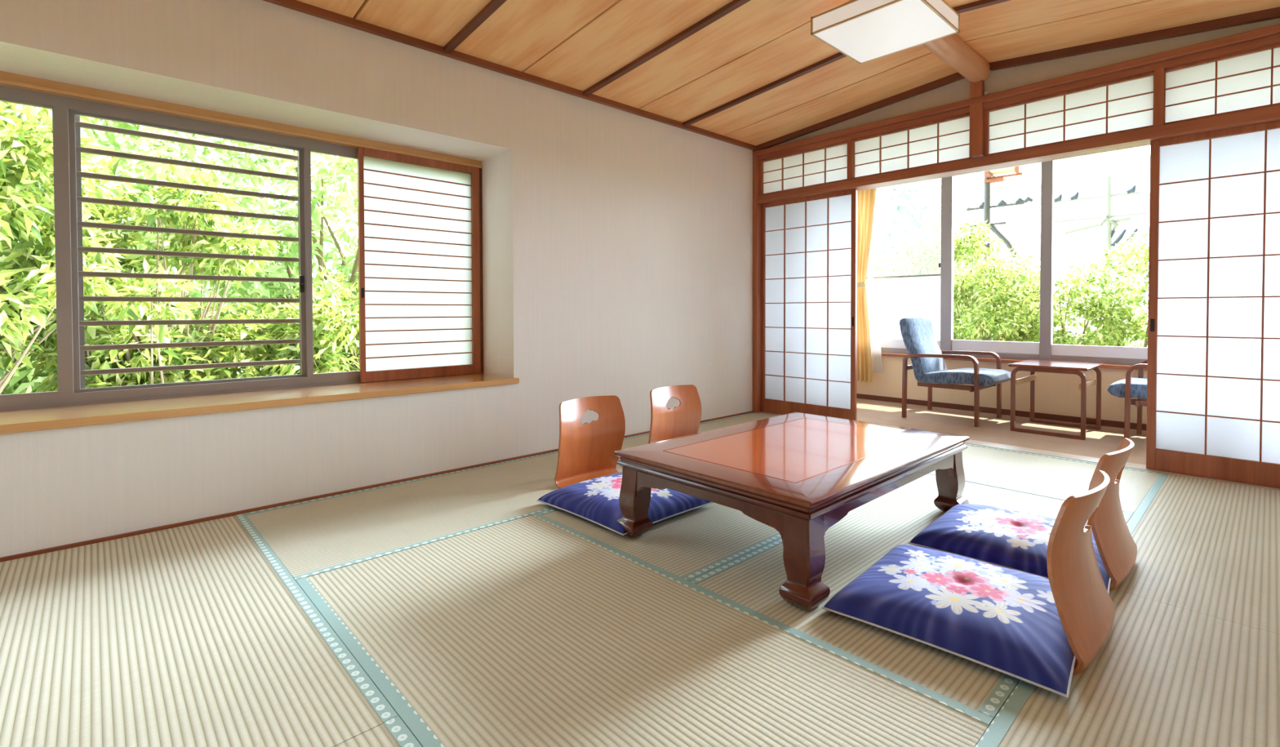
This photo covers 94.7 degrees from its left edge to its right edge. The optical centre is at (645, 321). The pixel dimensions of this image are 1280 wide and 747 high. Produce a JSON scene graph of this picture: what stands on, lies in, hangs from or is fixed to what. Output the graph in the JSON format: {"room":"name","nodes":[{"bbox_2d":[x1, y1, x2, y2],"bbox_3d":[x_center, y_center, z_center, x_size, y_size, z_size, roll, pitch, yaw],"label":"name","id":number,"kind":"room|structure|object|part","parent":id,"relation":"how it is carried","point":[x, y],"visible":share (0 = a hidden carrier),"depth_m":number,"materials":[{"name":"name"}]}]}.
{"room":"traditional dwelling","nodes":[
{"label":"traditional dwelling","id":0,"kind":"room"},
{"bbox_2d":[0,0,752,557],"bbox_3d":[-1.363,-0.447,3.261,8.900,2.660,0.470,-1,1,-43],"label":"wall","id":1,"kind":"structure","parent":0,"point":[633,233],"depth_m":3.20,"materials":[{"name":"paint"}]},
{"bbox_2d":[0,71,482,168],"bbox_3d":[-2.170,-0.975,2.739,3.025,0.048,0.103,-1,1,-43],"label":"trim","id":2,"kind":"structure","parent":1,"relation":"attached to","point":[6,79],"depth_m":2.77,"materials":[{"name":"brown wood"}]},
{"bbox_2d":[0,85,483,411],"bbox_3d":[-2.173,-0.303,2.757,3.025,1.305,0.098,-1,1,-43],"label":"window","id":3,"kind":"structure","parent":1,"relation":"in","point":[64,109],"depth_m":2.60,"materials":[{"name":"silver metal"}]},
{"bbox_3d":[-2.821,-0.281,2.147,1.045,1.235,0.020,-1,1,-43],"label":"sash","id":4,"kind":"part","parent":3,"relation":"part of","materials":[{"name":"silver metal"}]},
{"bbox_3d":[-2.137,-0.295,2.829,0.936,1.235,0.020,-1,1,-43],"label":"sash","id":5,"kind":"part","parent":3,"relation":"part of","materials":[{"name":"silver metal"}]},
{"bbox_2d":[75,115,301,388],"bbox_3d":[-2.168,-0.283,2.873,0.920,1.290,0.021,-1,1,-43],"label":"guard","id":6,"kind":"object","parent":3,"relation":"attached to","point":[79,175],"visible":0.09,"depth_m":2.80,"materials":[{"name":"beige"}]},
{"bbox_3d":[-2.487,-0.277,2.576,0.040,1.290,0.016,-1,1,-43],"label":"post","id":7,"kind":"part","parent":6,"relation":"part of","materials":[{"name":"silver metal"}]},
{"bbox_3d":[-1.850,-0.289,3.176,0.030,1.290,0.016,-1,1,-43],"label":"post","id":8,"kind":"part","parent":6,"relation":"part of","materials":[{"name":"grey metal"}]},
{"bbox_3d":[-2.137,-0.305,2.828,0.846,1.180,0.004,-1,1,-43],"label":"pane","id":9,"kind":"part","parent":3,"relation":"part of","materials":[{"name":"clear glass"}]},
{"bbox_3d":[-1.452,-0.307,3.435,0.945,1.235,0.020,-1,1,-43],"label":"sash","id":10,"kind":"part","parent":3,"relation":"part of","materials":[{"name":"silver metal"}]},
{"bbox_2d":[0,373,519,434],"bbox_3d":[-2.034,0.368,2.623,3.065,0.033,0.500,-1,1,-43],"label":"window sill","id":11,"kind":"structure","parent":1,"relation":"attached to","point":[12,421],"depth_m":2.61,"materials":[{"name":"brown wood"}]},
{"bbox_2d":[356,146,480,382],"bbox_3d":[-1.321,-0.317,3.502,0.718,1.300,0.032,-1,1,-43],"label":"screen","id":12,"kind":"object","parent":11,"relation":"on","point":[419,235],"visible":1,"depth_m":3.48,"materials":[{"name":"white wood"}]},
{"bbox_3d":[-1.563,-0.159,3.258,0.014,0.055,0.006,-1,1,-43],"label":"handle","id":13,"kind":"part","parent":12,"relation":"part of","materials":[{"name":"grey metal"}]},
{"bbox_2d":[0,410,753,561],"bbox_3d":[-1.741,0.860,2.596,7.400,0.072,0.012,-1,1,-43],"label":"baseboard","id":14,"kind":"structure","parent":1,"relation":"attached to","point":[233,513],"depth_m":2.58,"materials":[{"name":"brown wood"}]},
{"bbox_2d":[262,0,755,150],"bbox_3d":[-1.739,-1.436,2.545,7.400,0.032,0.035,-1,1,-43],"label":"trim","id":15,"kind":"structure","parent":1,"relation":"attached to","point":[295,5],"depth_m":3.29,"materials":[{"name":"brown wood"}]},
{"bbox_2d":[511,149,515,377],"bbox_3d":[-0.782,-0.344,3.488,0.008,1.343,0.007,-1,1,-43],"label":"trim","id":16,"kind":"structure","parent":1,"relation":"attached to","point":[513,179],"depth_m":3.48,"materials":[{"name":"paint"}]},
{"bbox_2d":[752,150,761,413],"bbox_3d":[0.996,-0.317,5.131,0.165,2.300,0.049,-1,1,-43],"label":"trim","id":17,"kind":"structure","parent":1,"relation":"attached to","point":[757,207],"depth_m":5.08,"materials":[{"name":"brown wood"}]},
{"bbox_2d":[761,188,857,420],"bbox_3d":[1.306,-0.113,4.801,0.032,1.796,0.862,-1,1,-43],"label":"door","id":18,"kind":"structure","parent":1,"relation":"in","point":[809,244],"depth_m":4.78,"materials":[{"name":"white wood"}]},
{"bbox_3d":[1.579,-0.001,4.494,0.006,0.070,0.018,-1,1,-43],"label":"handle","id":19,"kind":"part","parent":18,"relation":"part of","materials":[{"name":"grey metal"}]},
{"bbox_2d":[757,104,1279,204],"bbox_3d":[2.191,-1.027,3.850,0.160,0.062,3.530,-1,1,-43],"label":"trim","id":20,"kind":"structure","parent":1,"relation":"attached to","point":[1140,137],"depth_m":3.55,"materials":[{"name":"brown wood"}]},
{"bbox_2d":[760,411,1279,490],"bbox_3d":[2.206,0.862,3.895,0.130,0.123,3.530,-1,1,-43],"label":"trim","id":21,"kind":"structure","parent":1,"relation":"attached to","point":[1138,466],"depth_m":3.51,"materials":[{"name":"brown wood"}]},
{"bbox_2d":[1146,120,1279,488],"bbox_3d":[3.064,-0.083,2.933,0.032,1.796,0.862,-1,1,-43],"label":"door","id":22,"kind":"structure","parent":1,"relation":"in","point":[1213,369],"depth_m":3.06,"materials":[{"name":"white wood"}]},
{"bbox_3d":[2.772,0.019,3.227,0.006,0.070,0.018,-1,1,-43],"label":"handle","id":23,"kind":"part","parent":22,"relation":"part of","materials":[{"name":"grey metal"}]},
{"bbox_2d":[296,0,1279,146],"bbox_3d":[-0.556,-1.520,1.257,7.427,0.185,3.530,-1,1,-43],"label":"ceiling","id":24,"kind":"structure","parent":0,"point":[576,44],"depth_m":3.25,"materials":[{"name":"brown wood"}]},
{"bbox_2d":[443,0,506,53],"bbox_3d":[0.121,-1.510,1.895,0.038,0.182,3.530,-1,1,-43],"label":"trim","id":25,"kind":"structure","parent":24,"relation":"attached to","point":[493,5],"depth_m":2.92,"materials":[{"name":"brown wood"}]},
{"bbox_2d":[582,0,751,96],"bbox_3d":[0.798,-1.523,2.532,0.038,0.182,3.530,-1,1,-43],"label":"trim","id":26,"kind":"structure","parent":24,"relation":"attached to","point":[735,4],"depth_m":3.23,"materials":[{"name":"brown wood"}]},
{"bbox_2d":[682,0,1010,126],"bbox_3d":[1.476,-1.536,3.169,0.038,0.182,3.530,-1,1,-43],"label":"trim","id":27,"kind":"structure","parent":24,"relation":"attached to","point":[982,3],"depth_m":3.73,"materials":[{"name":"brown wood"}]},
{"bbox_2d":[856,398,1146,465],"bbox_3d":[2.741,0.853,4.399,1.340,0.120,3.730,-1,1,-43],"label":"floor","id":28,"kind":"structure","parent":0,"point":[1098,442],"depth_m":4.34,"materials":[{"name":"beige carpet"}]},
{"bbox_2d":[899,317,1011,426],"bbox_3d":[2.524,0.377,4.810,0.572,0.818,0.721,-1,1,-43],"label":"armchair","id":29,"kind":"object","parent":28,"relation":"on","point":[928,364],"visible":0.99,"depth_m":4.80,"materials":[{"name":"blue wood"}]},
{"bbox_3d":[2.328,0.375,5.018,0.500,0.035,0.020,-1,1,-43],"label":"rail","id":30,"kind":"part","parent":29,"relation":"part of","materials":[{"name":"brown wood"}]},
{"bbox_3d":[2.313,0.522,4.650,0.042,0.535,0.571,-1,1,-43],"label":"arm frame","id":31,"kind":"part","parent":29,"relation":"part of","materials":[{"name":"brown wood"}]},
{"bbox_3d":[2.375,0.508,4.657,0.022,0.038,0.445,-1,1,-43],"label":"seat rail","id":32,"kind":"part","parent":29,"relation":"part of","materials":[{"name":"brown wood"}]},
{"bbox_3d":[2.699,0.514,5.013,0.042,0.535,0.571,-1,1,-43],"label":"arm frame","id":33,"kind":"part","parent":29,"relation":"part of","materials":[{"name":"brown wood"}]},
{"bbox_3d":[2.660,0.513,4.668,0.500,0.040,0.020,-1,1,-43],"label":"rail","id":34,"kind":"part","parent":29,"relation":"part of","materials":[{"name":"brown wood"}]},
{"bbox_2d":[1008,359,1103,439],"bbox_3d":[3.003,0.550,4.318,0.560,0.488,0.470,-1,1,-43],"label":"side table","id":35,"kind":"object","parent":28,"relation":"on","point":[1032,366],"visible":1,"depth_m":4.27,"materials":[{"name":"paint"}]},
{"bbox_2d":[1106,360,1147,439],"bbox_3d":[3.479,0.393,3.817,0.572,0.818,0.721,-1,1,-43],"label":"armchair","id":36,"kind":"object","parent":28,"relation":"on","point":[1127,388],"visible":0.31,"depth_m":3.81,"materials":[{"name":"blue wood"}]},
{"bbox_3d":[3.304,0.539,3.619,0.042,0.535,0.571,-1,1,-43],"label":"arm frame","id":37,"kind":"part","parent":36,"relation":"part of","materials":[{"name":"brown wood"}]},
{"bbox_3d":[3.315,0.524,3.680,0.022,0.038,0.445,-1,1,-43],"label":"seat rail","id":38,"kind":"part","parent":36,"relation":"part of","materials":[{"name":"brown wood"}]},
{"bbox_3d":[3.343,0.524,3.964,0.500,0.040,0.020,-1,1,-43],"label":"rail","id":39,"kind":"part","parent":36,"relation":"part of","materials":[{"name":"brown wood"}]},
{"bbox_3d":[3.690,0.531,3.982,0.042,0.535,0.571,-1,1,-43],"label":"arm frame","id":40,"kind":"part","parent":36,"relation":"part of","materials":[{"name":"brown wood"}]},
{"bbox_2d":[856,355,1146,424],"bbox_3d":[3.233,-0.437,4.841,0.160,2.560,3.730,-1,1,-43],"label":"wall","id":41,"kind":"structure","parent":0,"point":[1055,393],"depth_m":4.85,"materials":[{"name":"paint"}]},
{"bbox_2d":[857,188,876,382],"bbox_3d":[2.071,-0.430,5.746,0.109,2.042,0.380,-1,1,-43],"label":"curtain","id":42,"kind":"object","parent":41,"relation":"hanging from","point":[865,198],"visible":0.41,"depth_m":5.71,"materials":[{"name":"beige fabric"}]},
{"bbox_2d":[866,185,893,373],"bbox_3d":[2.273,-0.476,5.664,0.054,1.947,0.304,-1,1,-43],"label":"lace curtain","id":43,"kind":"object","parent":41,"relation":"hanging from","point":[883,195],"visible":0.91,"depth_m":5.70,"materials":[{"name":"fabric"}]},
{"bbox_2d":[856,393,1146,430],"bbox_3d":[3.172,0.762,4.803,0.015,0.045,3.530,-1,1,-43],"label":"baseboard","id":44,"kind":"structure","parent":41,"relation":"attached to","point":[959,406],"depth_m":4.95,"materials":[{"name":"brown wood"}]},
{"bbox_2d":[866,160,1147,364],"bbox_3d":[3.233,-0.581,4.839,0.080,1.792,3.530,-1,1,-43],"label":"window","id":45,"kind":"structure","parent":41,"relation":"in","point":[1044,349],"depth_m":4.81,"materials":[{"name":"silver metal"}]},
{"bbox_3d":[2.393,-0.435,5.747,0.024,0.017,0.940,-1,1,-43],"label":"cross rail","id":46,"kind":"part","parent":45,"relation":"part of","materials":[{"name":"silver metal"}]},
{"bbox_3d":[2.946,0.214,5.179,0.045,0.097,2.540,-1,1,-43],"label":"rail","id":47,"kind":"part","parent":45,"relation":"part of","materials":[{"name":"white"}]},
{"bbox_2d":[881,351,1146,370],"bbox_3d":[3.186,0.330,4.809,0.115,0.028,3.530,-1,1,-43],"label":"trim","id":48,"kind":"structure","parent":41,"relation":"attached to","point":[891,354],"depth_m":4.97,"materials":[{"name":"brown wood"}]},
{"bbox_2d":[897,145,1147,185],"bbox_3d":[3.457,-1.471,5.035,0.460,0.100,4.730,-1,1,-43],"label":"roof eave","id":49,"kind":"object","parent":41,"relation":"attached to","point":[1146,145],"depth_m":5.37},
{"bbox_2d":[772,17,1279,146],"bbox_3d":[2.189,-1.551,3.841,0.100,0.230,3.530,-1,1,-43],"label":"wall","id":50,"kind":"structure","parent":0,"point":[1004,79],"depth_m":3.59,"materials":[{"name":"paint"}]},
{"bbox_2d":[759,141,847,195],"bbox_3d":[1.267,-1.225,4.777,0.030,0.308,0.815,-1,1,-43],"label":"window","id":51,"kind":"structure","parent":50,"relation":"in","point":[827,164],"depth_m":4.76,"materials":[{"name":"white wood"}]},
{"bbox_2d":[847,138,853,180],"bbox_3d":[1.574,-1.221,4.480,0.110,0.310,0.040,-1,1,-43],"label":"trim","id":52,"kind":"structure","parent":50,"relation":"attached to","point":[850,142],"depth_m":4.44,"materials":[{"name":"brown wood"}]},
{"bbox_2d":[853,113,972,178],"bbox_3d":[1.854,-1.215,4.154,0.030,0.308,0.818,-1,1,-43],"label":"window","id":53,"kind":"structure","parent":50,"relation":"in","point":[945,140],"depth_m":4.13,"materials":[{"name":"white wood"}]},
{"bbox_2d":[921,34,991,82],"bbox_3d":[-0.469,-1.559,1.339,7.200,0.149,0.149,-1,1,-43],"label":"beam","id":54,"kind":"structure","parent":50,"relation":"attached to","point":[952,50],"depth_m":3.48,"materials":[{"name":"brown wood"}]},
{"bbox_2d":[810,0,959,64],"bbox_3d":[1.184,-1.485,2.919,0.516,0.116,0.516,-1,1,-43],"label":"ceiling lamp","id":55,"kind":"object","parent":54,"relation":"attached to","point":[864,31],"visible":1,"depth_m":2.87,"materials":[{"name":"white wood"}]},
{"bbox_3d":[1.184,-1.469,2.919,0.508,0.068,0.508,-1,1,-43],"label":"panel","id":56,"kind":"part","parent":55,"relation":"part of","materials":[{"name":"white"}]},
{"bbox_2d":[969,80,984,158],"bbox_3d":[2.171,-1.313,3.839,0.135,0.485,0.073,-1,1,-43],"label":"trim","id":57,"kind":"structure","parent":50,"relation":"attached to","point":[976,89],"depth_m":3.79,"materials":[{"name":"brown wood"}]},
{"bbox_2d":[752,23,1279,160],"bbox_3d":[2.172,-1.401,3.826,0.130,0.080,3.530,-1,1,-43],"label":"trim","id":58,"kind":"structure","parent":50,"relation":"attached to","point":[1268,36],"depth_m":3.48,"materials":[{"name":"brown wood"}]},
{"bbox_2d":[752,7,1279,151],"bbox_3d":[2.140,-1.542,3.795,0.035,0.207,3.530,-1,1,-43],"label":"trim","id":59,"kind":"structure","parent":50,"relation":"attached to","point":[1273,13],"depth_m":3.45,"materials":[{"name":"brown wood"}]},
{"bbox_2d":[983,71,1154,156],"bbox_3d":[2.470,-1.204,3.499,0.030,0.308,0.835,-1,1,-43],"label":"window","id":60,"kind":"structure","parent":50,"relation":"in","point":[1124,104],"depth_m":3.47,"materials":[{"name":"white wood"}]},
{"bbox_2d":[1153,67,1164,126],"bbox_3d":[2.784,-1.200,3.194,0.110,0.310,0.040,-1,1,-43],"label":"trim","id":61,"kind":"structure","parent":50,"relation":"attached to","point":[1158,89],"depth_m":3.15,"materials":[{"name":"brown wood"}]},
{"bbox_2d":[1163,43,1279,124],"bbox_3d":[3.063,-1.194,2.869,0.030,0.308,0.815,-1,1,-43],"label":"window","id":62,"kind":"structure","parent":50,"relation":"in","point":[1250,79],"depth_m":3.00,"materials":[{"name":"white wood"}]},
{"bbox_3d":[-0.536,0.918,1.316,7.400,0.119,3.730,-1,1,-43],"label":"floor","id":63,"kind":"structure","parent":0,"visible":0},
{"bbox_2d":[0,513,398,746],"bbox_3d":[-1.474,0.881,1.623,0.898,0.057,1.771,-1,1,-43],"label":"mat","id":64,"kind":"object","parent":63,"relation":"on","point":[198,634],"visible":0.88,"depth_m":1.53,"materials":[{"name":"wicker"}]},
{"bbox_2d":[333,715,422,746],"bbox_3d":[-0.268,0.902,0.342,0.898,0.057,1.743,-1,1,-43],"label":"mat","id":65,"kind":"object","parent":63,"relation":"on","point":[393,732],"visible":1,"depth_m":1.22,"materials":[{"name":"wicker"}]},
{"bbox_2d":[244,450,622,580],"bbox_3d":[-0.774,0.856,2.893,1.858,0.057,0.879,-1,1,-43],"label":"mat","id":66,"kind":"object","parent":63,"relation":"on","point":[309,538],"visible":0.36,"depth_m":2.56,"materials":[{"name":"wicker"}]},
{"bbox_2d":[554,395,625,488],"bbox_3d":[-0.192,0.611,2.951,0.426,0.431,0.378,-1,1,-43],"label":"chair","id":67,"kind":"object","parent":66,"relation":"on","point":[586,451],"visible":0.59,"depth_m":3.06,"materials":[{"name":"brown wood"}]},
{"bbox_2d":[295,512,993,746],"bbox_3d":[-0.199,0.879,1.605,0.930,0.057,1.783,-1,1,-43],"label":"mat","id":68,"kind":"object","parent":63,"relation":"on","point":[533,630],"visible":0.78,"depth_m":1.50,"materials":[{"name":"wicker"}]},
{"bbox_2d":[538,502,781,580],"bbox_3d":[0.512,0.854,2.886,1.858,0.057,0.890,-1,1,-43],"label":"mat","id":69,"kind":"object","parent":63,"relation":"on","point":[689,544],"visible":0.17,"depth_m":2.29,"materials":[{"name":"wicker"}]},
{"bbox_2d":[537,472,713,535],"bbox_3d":[-0.082,0.778,2.670,0.585,0.081,0.585,-1,1,-44],"label":"floor cushion","id":70,"kind":"object","parent":69,"relation":"on","point":[596,500],"visible":0.63,"depth_m":2.53,"materials":[{"name":"fabric"}]},
{"bbox_2d":[614,412,968,611],"bbox_3d":[0.645,0.668,2.452,1.295,0.330,0.874,-1,1,-43],"label":"table","id":71,"kind":"object","parent":69,"relation":"on","point":[797,474],"visible":1,"depth_m":2.16,"materials":[{"name":"wood"}]},
{"bbox_3d":[-0.048,0.704,2.324,0.111,0.268,0.111,-1,1,-43],"label":"leg","id":72,"kind":"part","parent":71,"relation":"part of","materials":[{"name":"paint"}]},
{"bbox_3d":[0.644,0.550,2.450,1.283,0.032,0.862,-1,1,-43],"label":"moulding","id":73,"kind":"part","parent":71,"relation":"part of","materials":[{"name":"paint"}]},
{"bbox_3d":[0.644,0.506,2.449,1.017,0.005,0.596,-1,1,-43],"label":"inset panel","id":74,"kind":"part","parent":71,"relation":"part of","materials":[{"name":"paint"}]},
{"bbox_3d":[0.475,0.713,1.769,0.111,0.268,0.111,-1,1,-43],"label":"leg","id":75,"kind":"part","parent":71,"relation":"part of","materials":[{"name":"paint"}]},
{"bbox_3d":[1.337,0.696,2.580,0.111,0.268,0.111,-1,1,-43],"label":"leg","id":76,"kind":"part","parent":71,"relation":"part of","materials":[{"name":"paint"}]},
{"bbox_2d":[621,412,777,449],"bbox_3d":[0.581,0.830,4.168,1.860,0.057,0.879,-1,1,-43],"label":"mat","id":77,"kind":"object","parent":63,"relation":"on","point":[642,439],"visible":0.17,"depth_m":4.58,"materials":[{"name":"wicker"}]},
{"bbox_2d":[648,384,701,444],"bbox_3d":[0.260,0.601,3.397,0.426,0.431,0.378,-1,1,-43],"label":"chair","id":78,"kind":"object","parent":77,"relation":"on","point":[682,420],"visible":0.48,"depth_m":3.51,"materials":[{"name":"brown wood"}]},
{"bbox_2d":[688,474,1133,719],"bbox_3d":[1.124,0.864,2.236,1.858,0.057,0.891,-1,1,-43],"label":"mat","id":79,"kind":"object","parent":63,"relation":"on","point":[753,580],"visible":0.43,"depth_m":1.93,"materials":[{"name":"wicker"}]},
{"bbox_2d":[1046,470,1115,674],"bbox_3d":[1.063,0.631,1.661,0.426,0.431,0.378,-1,1,-43],"label":"chair","id":80,"kind":"object","parent":79,"relation":"on","point":[1086,609],"visible":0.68,"depth_m":1.47,"materials":[{"name":"brown wood"}]},
{"bbox_2d":[822,544,1075,697],"bbox_3d":[0.919,0.793,1.719,0.585,0.081,0.585,1,1,43],"label":"floor cushion","id":81,"kind":"object","parent":80,"relation":"on","point":[1001,619],"visible":0.91,"depth_m":1.59,"materials":[{"name":"fabric"}]},
{"bbox_2d":[1088,437,1137,590],"bbox_3d":[1.477,0.623,2.082,0.426,0.431,0.378,-1,1,-43],"label":"chair","id":82,"kind":"object","parent":79,"relation":"on","point":[1117,548],"visible":0.56,"depth_m":1.90,"materials":[{"name":"brown wood"}]},
{"bbox_2d":[908,503,1111,595],"bbox_3d":[1.369,0.784,2.171,0.585,0.081,0.550,1,1,44],"label":"floor cushion","id":83,"kind":"object","parent":82,"relation":"on","point":[1015,540],"visible":0.73,"depth_m":2.10,"materials":[{"name":"fabric"}]},
{"bbox_2d":[928,443,1160,513],"bbox_3d":[1.834,0.839,3.517,0.928,0.057,1.783,-1,1,-43],"label":"mat","id":84,"kind":"object","parent":63,"relation":"on","point":[1042,475],"visible":0.28,"depth_m":3.15,"materials":[{"name":"wicker"}]},
{"bbox_2d":[974,589,1279,746],"bbox_3d":[1.043,0.888,0.962,1.858,0.057,0.850,-1,1,-43],"label":"mat","id":85,"kind":"object","parent":63,"relation":"on","point":[1163,674],"visible":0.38,"depth_m":1.35,"materials":[{"name":"wicker"}]},
{"bbox_2d":[1115,472,1279,634],"bbox_3d":[2.398,0.861,2.237,1.860,0.057,0.850,-1,1,-43],"label":"mat","id":86,"kind":"object","parent":63,"relation":"on","point":[1207,547],"visible":0.65,"depth_m":2.17,"materials":[{"name":"wicker"}]},
{"label":"outside","id":87,"kind":"structure","parent":0,"visible":0},
{"bbox_2d":[19,330,1147,373],"bbox_3d":[19.158,1.726,22.288,130.000,0.600,120.000,-1,1,-43],"label":"ground","id":88,"kind":"structure","parent":87,"point":[1138,341],"depth_m":35.63,"materials":[{"name":"green plant"}]},
{"bbox_2d":[0,101,170,395],"bbox_3d":[-4.322,0.007,3.854,1.904,3.640,2.092,-1,1,-43],"label":"bamboo plant","id":89,"kind":"object","parent":88,"relation":"on","point":[26,156],"visible":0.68,"depth_m":3.59,"materials":[{"name":"green plant"}]},
{"bbox_2d":[0,103,283,394],"bbox_3d":[-7.218,-1.344,7.024,4.906,6.230,3.809,-1,1,-27],"label":"tree","id":90,"kind":"object","parent":88,"relation":"on","point":[20,383],"visible":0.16,"depth_m":6.86,"materials":[{"name":"green plant"}]},
{"bbox_2d":[12,149,280,392],"bbox_3d":[-3.926,0.224,4.789,1.927,3.177,1.745,0,1,14],"label":"bamboo plant","id":91,"kind":"object","parent":88,"relation":"on","point":[112,310],"visible":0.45,"depth_m":4.51,"materials":[{"name":"green plant"}]},
{"bbox_2d":[111,132,358,377],"bbox_3d":[-5.538,-1.414,9.452,4.514,6.316,4.722,-1,1,-43],"label":"tree","id":92,"kind":"object","parent":88,"relation":"on","point":[347,193],"visible":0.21,"depth_m":8.62,"materials":[{"name":"green plant"}]},
{"bbox_2d":[211,265,359,378],"bbox_3d":[-3.007,0.619,5.692,1.950,2.361,2.017,-1,1,-43],"label":"bamboo plant","id":93,"kind":"object","parent":88,"relation":"on","point":[335,332],"visible":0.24,"depth_m":5.10,"materials":[{"name":"green plant"}]},
{"bbox_2d":[338,220,358,280],"bbox_3d":[-3.523,-1.501,12.373,5.099,6.394,4.526,-1,1,-43],"label":"tree","id":94,"kind":"object","parent":88,"relation":"on","point":[353,221],"visible":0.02,"depth_m":11.38,"materials":[{"name":"green plant"}]},
{"bbox_2d":[865,235,969,340],"bbox_3d":[5.937,0.063,13.727,2.739,4.115,3.038,-1,1,-43],"label":"tree","id":95,"kind":"object","parent":88,"relation":"on","point":[890,325],"visible":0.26,"depth_m":13.68,"materials":[{"name":"green plant"}]},
{"bbox_2d":[895,208,1006,340],"bbox_3d":[6.087,-0.078,11.853,1.957,4.481,1.922,0,1,5],"label":"tree","id":96,"kind":"object","parent":88,"relation":"on","point":[930,265],"visible":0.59,"depth_m":11.64,"materials":[{"name":"green plant"}]},
{"bbox_2d":[866,177,1084,340],"bbox_3d":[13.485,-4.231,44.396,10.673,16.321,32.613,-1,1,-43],"label":"tree","id":97,"kind":"object","parent":88,"relation":"on","point":[906,208],"visible":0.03,"depth_m":37.98,"materials":[{"name":"green plant"}]},
{"bbox_2d":[927,244,1062,342],"bbox_3d":[6.256,0.395,10.601,1.996,3.563,2.003,0,1,8],"label":"bush","id":98,"kind":"object","parent":88,"relation":"on","point":[992,325],"visible":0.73,"depth_m":10.23,"materials":[{"name":"green plant"}]},
{"bbox_2d":[966,164,1033,266],"bbox_3d":[10.232,-1.409,17.116,0.540,6.900,1.724,-1,1,-43],"label":"utility pole","id":99,"kind":"object","parent":88,"relation":"on","point":[988,179],"visible":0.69,"depth_m":17.06,"materials":[{"name":"grey concrete"}]},
{"bbox_2d":[920,181,1102,212],"bbox_3d":[10.320,-3.641,16.975,0.032,1.556,4.708,-1,1,-43],"label":"power line","id":100,"kind":"object","parent":99,"relation":"attached to","point":[921,181],"visible":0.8,"depth_m":16.80,"materials":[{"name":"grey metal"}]},
{"bbox_2d":[991,175,1102,191],"bbox_3d":[10.970,-3.850,16.280,0.032,0.936,2.808,-1,1,-43],"label":"power line","id":101,"kind":"object","parent":99,"relation":"attached to","point":[992,175],"visible":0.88,"depth_m":16.03,"materials":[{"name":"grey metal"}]},
{"bbox_2d":[1000,258,1145,346],"bbox_3d":[7.444,0.541,10.378,1.975,3.303,2.068,-1,1,-40],"label":"bush","id":102,"kind":"object","parent":88,"relation":"on","point":[1126,312],"visible":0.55,"depth_m":9.99,"materials":[{"name":"green plant"}]},
{"bbox_2d":[1053,176,1147,346],"bbox_3d":[11.811,-0.842,15.448,0.320,5.820,2.000,-1,1,-43],"label":"utility pole","id":103,"kind":"object","parent":88,"relation":"on","point":[1106,222],"visible":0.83,"depth_m":15.19,"materials":[{"name":"grey concrete"}]},
{"bbox_2d":[990,208,1066,220],"bbox_3d":[10.972,-3.023,16.295,0.020,0.622,2.804,-1,1,-43],"label":"power line","id":104,"kind":"object","parent":103,"relation":"attached to","point":[990,208],"visible":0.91,"depth_m":16.68,"materials":[{"name":"silver metal"}]},
{"bbox_2d":[1065,231,1149,347],"bbox_3d":[8.401,0.327,9.738,1.978,3.750,2.191,0,1,-12],"label":"tree","id":105,"kind":"object","parent":88,"relation":"on","point":[1142,253],"visible":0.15,"depth_m":9.73,"materials":[{"name":"green plant"}]}
]}

